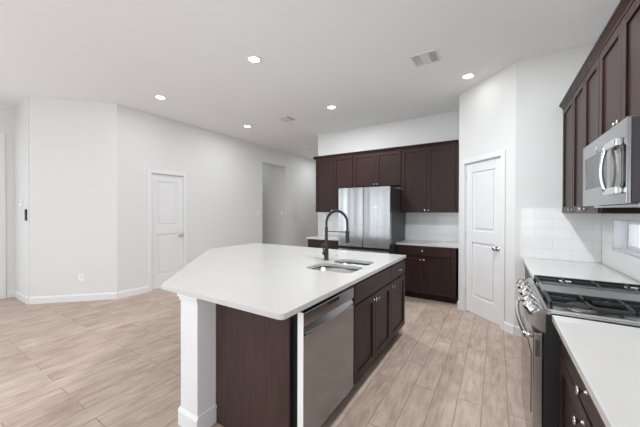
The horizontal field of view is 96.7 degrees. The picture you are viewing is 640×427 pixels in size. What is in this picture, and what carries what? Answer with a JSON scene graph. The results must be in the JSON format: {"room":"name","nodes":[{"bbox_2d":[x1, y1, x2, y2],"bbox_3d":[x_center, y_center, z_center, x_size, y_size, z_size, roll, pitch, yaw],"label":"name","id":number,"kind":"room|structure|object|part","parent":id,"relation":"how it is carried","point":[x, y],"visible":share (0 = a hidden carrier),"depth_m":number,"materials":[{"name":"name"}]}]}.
{"room":"kitchen","nodes":[
{"label":"kitchen","id":0,"kind":"room"},
{"bbox_2d":[0,104,13,297],"bbox_3d":[-6.487,-0.181,2.140,0.120,3.047,5.785,0,0,32],"label":"wall","id":1,"kind":"structure","parent":0,"point":[6,111],"depth_m":4.52,"materials":[{"name":"white paint"}]},
{"bbox_2d":[0,133,5,298],"bbox_3d":[-5.617,0.042,3.505,0.118,2.590,2.360,0,0,32],"label":"door","id":2,"kind":"structure","parent":1,"relation":"in","point":[2,135],"depth_m":4.45,"materials":[{"name":"white paint"}]},
{"bbox_2d":[7,290,13,297],"bbox_3d":[-4.929,1.280,4.533,0.014,0.105,0.085,0,0,32],"label":"baseboard","id":3,"kind":"structure","parent":1,"relation":"attached to","point":[9,293],"depth_m":4.53,"materials":[{"name":"white paint"}]},
{"bbox_2d":[14,97,29,296],"bbox_3d":[-4.615,-0.190,4.453,0.857,3.047,0.120,0,0,32],"label":"wall","id":4,"kind":"structure","parent":0,"point":[21,110],"depth_m":4.34,"materials":[{"name":"white paint"}]},
{"bbox_2d":[13,290,28,304],"bbox_3d":[-4.603,1.282,4.373,0.737,0.105,0.014,0,0,32],"label":"baseboard","id":5,"kind":"structure","parent":4,"relation":"attached to","point":[18,295],"depth_m":4.33,"materials":[{"name":"white paint"}]},
{"bbox_2d":[24,209,26,220],"bbox_3d":[-4.358,0.021,4.212,0.052,0.170,0.019,0,0,32],"label":"wall control","id":6,"kind":"object","parent":4,"relation":"attached to","point":[25,210],"visible":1,"depth_m":4.20,"materials":[{"name":"black plastic"}]},
{"bbox_2d":[29,97,116,296],"bbox_3d":[-3.737,-0.187,4.374,1.136,3.047,0.120,0,0,-13],"label":"wall","id":7,"kind":"structure","parent":0,"point":[73,144],"depth_m":4.31,"materials":[{"name":"white paint"}]},
{"bbox_2d":[29,292,116,303],"bbox_3d":[-3.725,1.284,4.317,1.136,0.105,0.014,0,0,-13],"label":"baseboard","id":8,"kind":"structure","parent":7,"relation":"attached to","point":[95,296],"depth_m":4.31,"materials":[{"name":"white paint"}]},
{"bbox_2d":[78,274,83,280],"bbox_3d":[-3.642,0.977,4.337,0.072,0.116,0.009,0,0,-13],"label":"power outlet","id":9,"kind":"object","parent":7,"relation":"attached to","point":[80,276],"visible":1,"depth_m":4.33,"materials":[{"name":"white plastic"}]},
{"bbox_2d":[117,104,317,291],"bbox_3d":[-1.294,-0.200,7.575,0.120,3.047,7.299,0,0,32],"label":"wall","id":10,"kind":"structure","parent":0,"point":[224,172],"depth_m":5.72,"materials":[{"name":"white paint"}]},
{"bbox_2d":[117,286,147,298],"bbox_3d":[-3.047,1.284,4.644,0.014,0.105,0.459,0,0,32],"label":"baseboard","id":11,"kind":"structure","parent":10,"relation":"attached to","point":[136,291],"depth_m":4.63,"materials":[{"name":"white paint"}]},
{"bbox_2d":[148,169,186,291],"bbox_3d":[-2.764,0.285,5.155,0.144,2.097,0.714,0,0,32],"label":"door","id":12,"kind":"structure","parent":10,"relation":"in","point":[167,192],"depth_m":5.13,"materials":[{"name":"white paint"}]},
{"bbox_2d":[0,288,525,426],"bbox_3d":[-1.538,1.395,3.789,9.400,0.100,14.800,0,0,32],"label":"floor","id":13,"kind":"structure","parent":0,"point":[113,362],"depth_m":2.48,"materials":[{"name":"brown wood"}]},
{"bbox_2d":[177,293,216,426],"bbox_3d":[-0.792,0.933,1.832,0.204,0.850,0.151,0,0,32],"label":"island post","id":14,"kind":"object","parent":13,"relation":"on","point":[197,408],"visible":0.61,"depth_m":1.78,"materials":[{"name":"white paint"}]},
{"bbox_2d":[216,304,290,426],"bbox_3d":[-0.418,0.934,1.700,0.600,0.850,0.018,0,0,32],"label":"end panel","id":15,"kind":"object","parent":13,"relation":"on","point":[253,351],"visible":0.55,"depth_m":1.68,"materials":[{"name":"brown wood"}]},
{"bbox_2d":[291,286,353,426],"bbox_3d":[-0.177,0.940,1.940,0.614,0.838,0.626,0,0,32],"label":"dishwasher","id":16,"kind":"object","parent":13,"relation":"on","point":[321,333],"visible":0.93,"depth_m":1.67,"materials":[{"name":"silver metal"}]},
{"bbox_2d":[291,313,297,426],"bbox_3d":[-0.188,0.889,1.951,0.583,0.738,0.604,0,0,32],"label":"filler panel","id":17,"kind":"object","parent":16,"relation":"in","point":[294,319],"depth_m":1.57,"materials":[{"name":"black"}]},
{"bbox_3d":[0.076,0.639,1.783,0.024,0.054,0.600,0,0,32],"label":"handle","id":18,"kind":"part","parent":16,"relation":"part of","materials":[{"name":"metal"}]},
{"bbox_2d":[308,239,338,249],"bbox_3d":[0.258,0.917,5.593,0.810,0.843,0.659,0,0,32],"label":"base cabinet","id":19,"kind":"object","parent":13,"relation":"on","point":[315,243],"visible":0.16,"depth_m":5.38,"materials":[{"name":"brown wood"}]},
{"bbox_2d":[306,235,337,240],"bbox_3d":[0.258,0.480,5.605,0.837,0.030,0.635,0,0,32],"label":"countertop","id":20,"kind":"structure","parent":19,"relation":"on","point":[321,237],"depth_m":5.51,"materials":[{"name":"white stone"}]},
{"bbox_2d":[338,186,404,253],"bbox_3d":[0.922,0.455,4.977,0.896,1.778,0.876,0,0,32],"label":"refrigerator","id":21,"kind":"object","parent":13,"relation":"on","point":[376,220],"visible":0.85,"depth_m":4.59,"materials":[{"name":"grey metal"}]},
{"bbox_3d":[0.518,0.060,4.753,0.444,0.968,0.071,0,0,32],"label":"door","id":22,"kind":"part","parent":21,"relation":"part of","materials":[{"name":"metal"}]},
{"bbox_3d":[0.708,0.923,4.638,0.896,0.664,0.071,0,0,32],"label":"freezer drawer","id":23,"kind":"part","parent":21,"relation":"part of","materials":[{"name":"metal"}]},
{"bbox_3d":[0.903,0.062,4.514,0.444,0.968,0.070,0,0,32],"label":"door","id":24,"kind":"part","parent":21,"relation":"part of","materials":[{"name":"metal"}]},
{"bbox_2d":[352,267,390,384],"bbox_3d":[0.220,0.931,2.568,0.644,0.850,0.843,0,0,32],"label":"base cabinet","id":25,"kind":"object","parent":13,"relation":"on","point":[371,300],"visible":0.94,"depth_m":2.34,"materials":[{"name":"brown wood"}]},
{"bbox_3d":[0.350,0.962,2.241,0.020,0.563,0.416,0,0,32],"label":"door","id":26,"kind":"part","parent":25,"relation":"part of","materials":[{"name":"brown wood"}]},
{"bbox_3d":[0.462,0.595,2.417,0.020,0.144,0.835,0,0,32],"label":"false drawer","id":27,"kind":"part","parent":25,"relation":"part of","materials":[{"name":"brown wood"}]},
{"bbox_3d":[0.572,0.960,2.597,0.020,0.563,0.416,0,0,32],"label":"door","id":28,"kind":"part","parent":25,"relation":"part of","materials":[{"name":"brown wood"}]},
{"bbox_2d":[389,259,404,339],"bbox_3d":[0.577,0.928,3.141,0.644,0.850,0.506,0,0,32],"label":"base cabinet","id":29,"kind":"object","parent":13,"relation":"on","point":[397,282],"visible":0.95,"depth_m":2.98,"materials":[{"name":"brown wood"}]},
{"bbox_3d":[0.816,0.593,2.986,0.020,0.144,0.488,0,0,32],"label":"drawer","id":30,"kind":"part","parent":29,"relation":"part of","materials":[{"name":"brown wood"}]},
{"bbox_2d":[397,244,458,303],"bbox_3d":[1.774,0.926,4.650,0.882,0.843,0.659,0,0,32],"label":"base cabinet","id":31,"kind":"object","parent":13,"relation":"on","point":[431,273],"visible":0.9,"depth_m":4.36,"materials":[{"name":"brown wood"}]},
{"bbox_3d":[1.420,0.957,4.528,0.399,0.562,0.020,0,0,32],"label":"door","id":32,"kind":"part","parent":31,"relation":"part of","materials":[{"name":"brown wood"}]},
{"bbox_3d":[1.594,0.590,4.419,0.805,0.147,0.020,0,0,32],"label":"drawer","id":33,"kind":"part","parent":31,"relation":"part of","materials":[{"name":"brown wood"}]},
{"bbox_2d":[396,239,458,247],"bbox_3d":[1.797,0.489,4.649,0.927,0.030,0.635,0,0,32],"label":"countertop","id":34,"kind":"structure","parent":31,"relation":"on","point":[445,244],"depth_m":4.50,"materials":[{"name":"white stone"}]},
{"bbox_3d":[1.764,0.959,4.315,0.403,0.562,0.020,0,0,32],"label":"door","id":35,"kind":"part","parent":31,"relation":"part of","materials":[{"name":"brown wood"}]},
{"bbox_2d":[525,266,531,279],"bbox_3d":[2.147,0.940,2.422,0.667,0.843,1.298,0,0,32],"label":"base cabinet","id":36,"kind":"object","parent":13,"relation":"on","point":[527,275],"visible":0.03,"depth_m":2.73,"materials":[{"name":"brown wood"}]},
{"bbox_2d":[522,257,639,288],"bbox_3d":[2.159,0.502,2.413,0.643,0.030,1.300,0,0,32],"label":"countertop","id":37,"kind":"structure","parent":36,"relation":"on","point":[545,267],"depth_m":2.43,"materials":[{"name":"white stone"}]},
{"bbox_2d":[515,275,639,426],"bbox_3d":[1.548,0.899,1.576,0.770,0.931,0.770,0,0,32],"label":"gas range","id":38,"kind":"object","parent":13,"relation":"on","point":[542,297],"visible":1,"depth_m":1.43,"materials":[{"name":"silver metal"}]},
{"bbox_3d":[1.353,0.489,1.891,0.066,0.066,0.066,0,0,32],"label":"burner knob","id":39,"kind":"part","parent":38,"relation":"part of","materials":[{"name":"silver metal"}]},
{"bbox_3d":[1.246,0.621,1.763,0.058,0.034,0.720,0,0,32],"label":"oven handle","id":40,"kind":"part","parent":38,"relation":"part of","materials":[{"name":"silver metal"}]},
{"bbox_3d":[1.266,0.490,1.750,0.066,0.066,0.066,0,0,32],"label":"burner knob","id":41,"kind":"part","parent":38,"relation":"part of","materials":[{"name":"silver metal"}]},
{"bbox_3d":[1.285,1.226,1.742,0.037,0.184,0.762,0,0,32],"label":"storage drawer","id":42,"kind":"part","parent":38,"relation":"part of","materials":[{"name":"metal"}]},
{"bbox_3d":[1.178,0.491,1.609,0.066,0.066,0.066,0,0,32],"label":"burner knob","id":43,"kind":"part","parent":38,"relation":"part of","materials":[{"name":"silver metal"}]},
{"bbox_3d":[1.109,0.491,1.499,0.066,0.066,0.066,0,0,32],"label":"burner knob","id":44,"kind":"part","parent":38,"relation":"part of","materials":[{"name":"silver metal"}]},
{"bbox_3d":[1.279,0.527,1.742,0.076,0.121,0.762,0,0,32],"label":"control panel","id":45,"kind":"part","parent":38,"relation":"part of","materials":[{"name":"metal"}]},
{"bbox_3d":[1.285,0.862,1.740,0.039,0.533,0.762,0,0,32],"label":"oven door","id":46,"kind":"part","parent":38,"relation":"part of","materials":[{"name":"metal"}]},
{"bbox_2d":[542,314,560,426],"bbox_3d":[1.589,0.920,1.551,0.673,0.849,0.756,0,0,32],"label":"panel","id":47,"kind":"object","parent":38,"relation":"in","point":[551,354],"depth_m":1.39,"materials":[{"name":"black metal"}]},
{"bbox_3d":[1.325,0.473,1.441,0.124,0.010,0.124,0,0,32],"label":"burner","id":48,"kind":"part","parent":38,"relation":"part of","materials":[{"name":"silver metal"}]},
{"bbox_2d":[529,278,639,327],"bbox_3d":[1.591,0.479,1.548,0.671,0.034,0.770,0,0,32],"label":"cooktop","id":49,"kind":"object","parent":38,"relation":"in","point":[547,309],"depth_m":1.48,"materials":[{"name":"metal"}]},
{"bbox_2d":[559,338,605,426],"bbox_3d":[1.140,0.947,0.793,0.658,0.843,0.980,0,0,32],"label":"base cabinet","id":50,"kind":"object","parent":13,"relation":"on","point":[577,408],"visible":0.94,"depth_m":1.11,"materials":[{"name":"brown wood"}]},
{"bbox_3d":[1.010,0.962,1.134,0.020,0.588,0.474,0,0,32],"label":"door","id":51,"kind":"part","parent":50,"relation":"part of","materials":[{"name":"brown wood"}]},
{"bbox_3d":[0.884,0.712,0.975,0.030,0.029,0.029,0,0,32],"label":"knob","id":52,"kind":"part","parent":50,"relation":"part of","materials":[{"name":"silver metal"}]},
{"bbox_3d":[0.865,0.589,0.942,0.030,0.029,0.029,0,0,32],"label":"knob","id":53,"kind":"part","parent":50,"relation":"part of","materials":[{"name":"silver metal"}]},
{"bbox_3d":[0.761,0.964,0.733,0.020,0.588,0.466,0,0,32],"label":"door","id":54,"kind":"part","parent":50,"relation":"part of","materials":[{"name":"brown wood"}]},
{"bbox_2d":[552,315,639,426],"bbox_3d":[0.778,0.512,0.204,0.654,0.030,2.364,0,0,32],"label":"countertop","id":55,"kind":"structure","parent":50,"relation":"on","point":[606,356],"depth_m":0.94,"materials":[{"name":"white stone"}]},
{"bbox_3d":[-0.715,0.926,3.078,1.445,0.850,2.004,0,0,32],"label":"wall","id":56,"kind":"structure","parent":13,"relation":"on","visible":0},
{"bbox_2d":[161,243,405,319],"bbox_3d":[-0.590,0.486,2.909,2.342,0.030,2.210,0,0,32],"label":"countertop","id":57,"kind":"structure","parent":56,"relation":"on","point":[279,282],"depth_m":2.18,"materials":[{"name":"white stone"}]},
{"bbox_2d":[322,209,349,259],"bbox_3d":[0.153,0.216,2.813,0.288,0.513,0.093,0,0,32],"label":"kitchen faucet","id":58,"kind":"object","parent":57,"relation":"on","point":[325,252],"visible":1,"depth_m":2.85,"materials":[{"name":"black metal"}]},
{"bbox_2d":[313,262,369,272],"bbox_3d":[0.209,0.604,2.628,0.480,0.196,0.668,0,0,32],"label":"sink","id":59,"kind":"object","parent":57,"relation":"in","point":[322,268],"visible":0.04,"depth_m":2.71,"materials":[{"name":"silver metal"}]},
{"bbox_3d":[0.127,0.604,2.497,0.480,0.196,0.358,0,0,32],"label":"sink bowl","id":60,"kind":"part","parent":59,"relation":"part of","materials":[{"name":"silver metal"}]},
{"bbox_3d":[0.329,0.603,2.774,0.395,0.196,0.295,0,0,32],"label":"sink bowl","id":61,"kind":"part","parent":59,"relation":"part of","materials":[{"name":"silver metal"}]},
{"bbox_2d":[262,163,282,244],"bbox_3d":[-2.388,-0.206,8.164,2.360,3.047,1.495,0,0,32],"label":"wall","id":62,"kind":"structure","parent":0,"point":[272,176],"depth_m":8.28,"materials":[{"name":"white paint"}]},
{"bbox_2d":[0,0,619,160],"bbox_3d":[-1.531,-1.752,3.771,9.400,0.100,14.800,0,0,32],"label":"ceiling","id":63,"kind":"structure","parent":0,"point":[352,56],"depth_m":2.97,"materials":[{"name":"white paint"}]},
{"bbox_2d":[154,95,166,99],"bbox_3d":[-2.340,-1.702,4.174,0.156,0.007,0.156,0,0,32],"label":"recessed light","id":64,"kind":"object","parent":63,"relation":"in","point":[155,96],"visible":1,"depth_m":4.17,"materials":[{"name":"white paint"}]},
{"bbox_2d":[247,55,260,62],"bbox_3d":[-0.724,-1.693,3.128,0.156,0.007,0.156,0,0,32],"label":"recessed light","id":65,"kind":"object","parent":63,"relation":"in","point":[253,59],"visible":1,"depth_m":3.12,"materials":[{"name":"white paint"}]},
{"bbox_2d":[278,116,295,121],"bbox_3d":[-0.592,-1.702,5.130,0.250,0.009,0.230,0,0,32],"label":"ceiling vent","id":66,"kind":"object","parent":63,"relation":"in","point":[287,118],"visible":1,"depth_m":5.14,"materials":[{"name":"white metal"}]},
{"bbox_2d":[410,49,439,66],"bbox_3d":[1.148,-1.687,3.095,0.270,0.009,0.250,0,0,32],"label":"ceiling vent","id":67,"kind":"object","parent":63,"relation":"in","point":[431,56],"visible":1,"depth_m":3.09,"materials":[{"name":"white metal"}]},
{"bbox_2d":[461,73,474,78],"bbox_3d":[1.824,-1.689,3.498,0.156,0.007,0.156,0,0,32],"label":"recessed light","id":68,"kind":"object","parent":63,"relation":"in","point":[468,75],"visible":1,"depth_m":3.50,"materials":[{"name":"white paint"}]},
{"bbox_2d":[318,111,458,239],"bbox_3d":[1.241,-0.181,5.437,2.954,3.047,0.120,0,0,32],"label":"wall","id":69,"kind":"structure","parent":0,"point":[445,126],"depth_m":5.29,"materials":[{"name":"white paint"}]},
{"bbox_2d":[323,212,338,235],"bbox_3d":[0.422,0.219,5.871,0.832,0.488,0.010,0,0,32],"label":"backsplash","id":70,"kind":"structure","parent":69,"relation":"attached to","point":[333,220],"depth_m":5.97,"materials":[{"name":"white tile"}]},
{"bbox_2d":[316,156,352,211],"bbox_3d":[0.329,-0.559,5.705,0.878,1.066,0.382,0,0,32],"label":"upper cabinet","id":71,"kind":"object","parent":69,"relation":"attached to","point":[332,174],"visible":0.59,"depth_m":5.58,"materials":[{"name":"brown wood"}]},
{"bbox_3d":[0.092,-0.559,5.674,0.410,1.058,0.020,0,0,32],"label":"door","id":72,"kind":"part","parent":71,"relation":"part of","materials":[{"name":"brown wood"}]},
{"bbox_3d":[0.444,-0.557,5.455,0.410,1.058,0.020,0,0,32],"label":"door","id":73,"kind":"part","parent":71,"relation":"part of","materials":[{"name":"brown wood"}]},
{"bbox_2d":[313,139,458,159],"bbox_3d":[1.005,-1.115,5.086,2.666,0.055,0.052,0,0,32],"label":"crown molding","id":74,"kind":"structure","parent":71,"relation":"attached to","point":[450,142],"depth_m":4.93,"materials":[{"name":"brown wood"}]},
{"bbox_2d":[353,150,401,187],"bbox_3d":[1.087,-0.787,5.234,0.903,0.600,0.382,0,0,32],"label":"upper cabinet","id":75,"kind":"object","parent":69,"relation":"attached to","point":[381,169],"visible":1,"depth_m":5.08,"materials":[{"name":"brown wood"}]},
{"bbox_3d":[0.817,-0.788,5.222,0.445,0.592,0.020,0,0,32],"label":"door","id":76,"kind":"part","parent":75,"relation":"part of","materials":[{"name":"brown wood"}]},
{"bbox_3d":[1.197,-0.786,4.986,0.445,0.592,0.020,0,0,32],"label":"door","id":77,"kind":"part","parent":75,"relation":"part of","materials":[{"name":"brown wood"}]},
{"bbox_2d":[401,144,458,212],"bbox_3d":[1.847,-0.550,4.762,0.887,1.066,0.382,0,0,32],"label":"upper cabinet","id":78,"kind":"object","parent":69,"relation":"attached to","point":[429,175],"visible":1,"depth_m":4.61,"materials":[{"name":"brown wood"}]},
{"bbox_3d":[1.571,-0.550,4.755,0.414,1.058,0.020,0,0,32],"label":"door","id":79,"kind":"part","parent":78,"relation":"part of","materials":[{"name":"brown wood"}]},
{"bbox_3d":[1.925,-0.548,4.534,0.414,1.058,0.020,0,0,32],"label":"door","id":80,"kind":"part","parent":78,"relation":"part of","materials":[{"name":"brown wood"}]},
{"bbox_2d":[407,212,458,241],"bbox_3d":[1.965,0.228,4.912,0.923,0.488,0.010,0,0,32],"label":"backsplash","id":81,"kind":"structure","parent":69,"relation":"attached to","point":[420,226],"depth_m":4.91,"materials":[{"name":"white tile"}]},
{"bbox_2d":[458,62,515,324],"bbox_3d":[2.136,-0.169,3.625,0.120,3.047,0.911,0,0,-12],"label":"wall","id":82,"kind":"structure","parent":0,"point":[487,110],"depth_m":3.39,"materials":[{"name":"white paint"}]},
{"bbox_2d":[460,150,505,329],"bbox_3d":[2.096,0.306,3.655,0.144,2.097,0.728,0,0,-12],"label":"door","id":83,"kind":"structure","parent":82,"relation":"in","point":[482,262],"depth_m":3.63,"materials":[{"name":"white paint"}]},
{"bbox_3d":[2.108,0.426,3.416,0.066,0.062,0.062,0,0,-12],"label":"knob","id":84,"kind":"part","parent":83,"relation":"part of","materials":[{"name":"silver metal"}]},
{"bbox_2d":[504,321,513,334],"bbox_3d":[2.151,1.304,3.236,0.014,0.105,0.127,0,0,-12],"label":"baseboard","id":85,"kind":"structure","parent":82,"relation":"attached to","point":[508,327],"depth_m":3.23,"materials":[{"name":"white paint"}]},
{"bbox_2d":[514,43,594,334],"bbox_3d":[2.508,-0.165,3.030,0.710,3.047,0.120,0,0,32],"label":"wall","id":86,"kind":"structure","parent":0,"point":[542,82],"depth_m":3.05,"materials":[{"name":"white paint"}]},
{"bbox_2d":[515,326,521,336],"bbox_3d":[2.198,1.305,3.150,0.060,0.105,0.014,0,0,32],"label":"baseboard","id":87,"kind":"structure","parent":86,"relation":"attached to","point":[518,332],"depth_m":3.15,"materials":[{"name":"white paint"}]},
{"bbox_2d":[521,208,601,262],"bbox_3d":[2.490,0.214,2.966,0.647,0.540,0.010,0,0,32],"label":"backsplash","id":88,"kind":"structure","parent":86,"relation":"attached to","point":[546,233],"depth_m":2.96,"materials":[{"name":"white tile"}]},
{"bbox_2d":[620,220,639,254],"bbox_3d":[0.671,-0.148,-0.749,0.160,3.047,8.438,0,0,32],"label":"wall","id":89,"kind":"structure","parent":0,"point":[637,226],"depth_m":2.45,"materials":[{"name":"white paint"}]},
{"bbox_2d":[562,96,572,212],"bbox_3d":[2.512,-0.536,2.681,0.336,1.066,0.464,0,0,32],"label":"upper cabinet","id":90,"kind":"object","parent":89,"relation":"attached to","point":[567,184],"visible":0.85,"depth_m":2.77,"materials":[{"name":"brown wood"}]},
{"bbox_2d":[572,55,639,213],"bbox_3d":[2.186,-0.534,2.156,0.336,1.066,0.769,0,0,32],"label":"upper cabinet","id":91,"kind":"object","parent":89,"relation":"attached to","point":[586,96],"visible":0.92,"depth_m":2.20,"materials":[{"name":"brown wood"}]},
{"bbox_3d":[2.177,-0.535,2.386,0.020,1.058,0.378,0,0,32],"label":"door","id":92,"kind":"part","parent":91,"relation":"part of","materials":[{"name":"brown wood"}]},
{"bbox_3d":[1.976,-0.534,2.062,0.020,1.058,0.378,0,0,32],"label":"door","id":93,"kind":"part","parent":91,"relation":"part of","materials":[{"name":"brown wood"}]},
{"bbox_2d":[599,0,639,136],"bbox_3d":[1.770,-0.751,1.486,0.336,0.627,0.806,0,0,32],"label":"upper cabinet","id":94,"kind":"object","parent":89,"relation":"attached to","point":[619,77],"visible":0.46,"depth_m":1.56,"materials":[{"name":"brown wood"}]},
{"bbox_2d":[559,0,634,109],"bbox_3d":[1.974,-1.095,2.084,0.052,0.055,2.042,0,0,32],"label":"crown molding","id":95,"kind":"structure","parent":94,"relation":"attached to","point":[623,6],"depth_m":1.84,"materials":[{"name":"brown wood"}]},
{"bbox_3d":[1.766,-0.752,1.723,0.020,0.619,0.396,0,0,32],"label":"door","id":96,"kind":"part","parent":94,"relation":"part of","materials":[{"name":"brown wood"}]},
{"bbox_2d":[583,116,639,207],"bbox_3d":[1.713,-0.234,1.508,0.425,0.400,0.760,0,0,32],"label":"microwave","id":97,"kind":"object","parent":94,"relation":"attached to","point":[611,162],"visible":1,"depth_m":1.38,"materials":[{"name":"grey metal"}]},
{"bbox_3d":[1.638,-0.250,1.687,0.005,0.195,0.445,0,0,32],"label":"door glass","id":98,"kind":"part","parent":97,"relation":"part of","materials":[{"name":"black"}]},
{"bbox_3d":[1.421,-0.223,1.397,0.046,0.260,0.186,0,0,32],"label":"handle","id":99,"kind":"part","parent":97,"relation":"part of","materials":[{"name":"silver metal"}]},
{"bbox_3d":[1.427,-0.218,1.371,0.002,0.180,0.138,0,0,32],"label":"panel","id":100,"kind":"part","parent":97,"relation":"part of","materials":[{"name":"silver metal"}]},
{"bbox_3d":[1.428,-0.219,1.367,0.004,0.214,0.176,0,0,32],"label":"control panel","id":101,"kind":"part","parent":97,"relation":"part of","materials":[{"name":"silver glass"}]},
{"bbox_3d":[1.555,-0.751,1.384,0.020,0.619,0.396,0,0,32],"label":"door","id":102,"kind":"part","parent":94,"relation":"part of","materials":[{"name":"brown wood"}]},
{"bbox_2d":[601,213,639,281],"bbox_3d":[1.600,0.250,0.912,0.010,0.488,4.438,0,0,32],"label":"backsplash","id":103,"kind":"structure","parent":89,"relation":"attached to","point":[629,265],"depth_m":2.46,"materials":[{"name":"white tile"}]},
{"bbox_2d":[613,220,639,257],"bbox_3d":[2.435,0.189,2.128,0.129,0.262,0.873,0,0,32],"label":"window","id":104,"kind":"structure","parent":89,"relation":"in","point":[624,232],"depth_m":2.48,"materials":[{"name":"white paint"}]},
{"bbox_3d":[2.472,0.188,2.105,0.040,0.252,0.865,0,0,32],"label":"frame","id":105,"kind":"part","parent":104,"relation":"part of","materials":[{"name":"white paint"}]}
]}

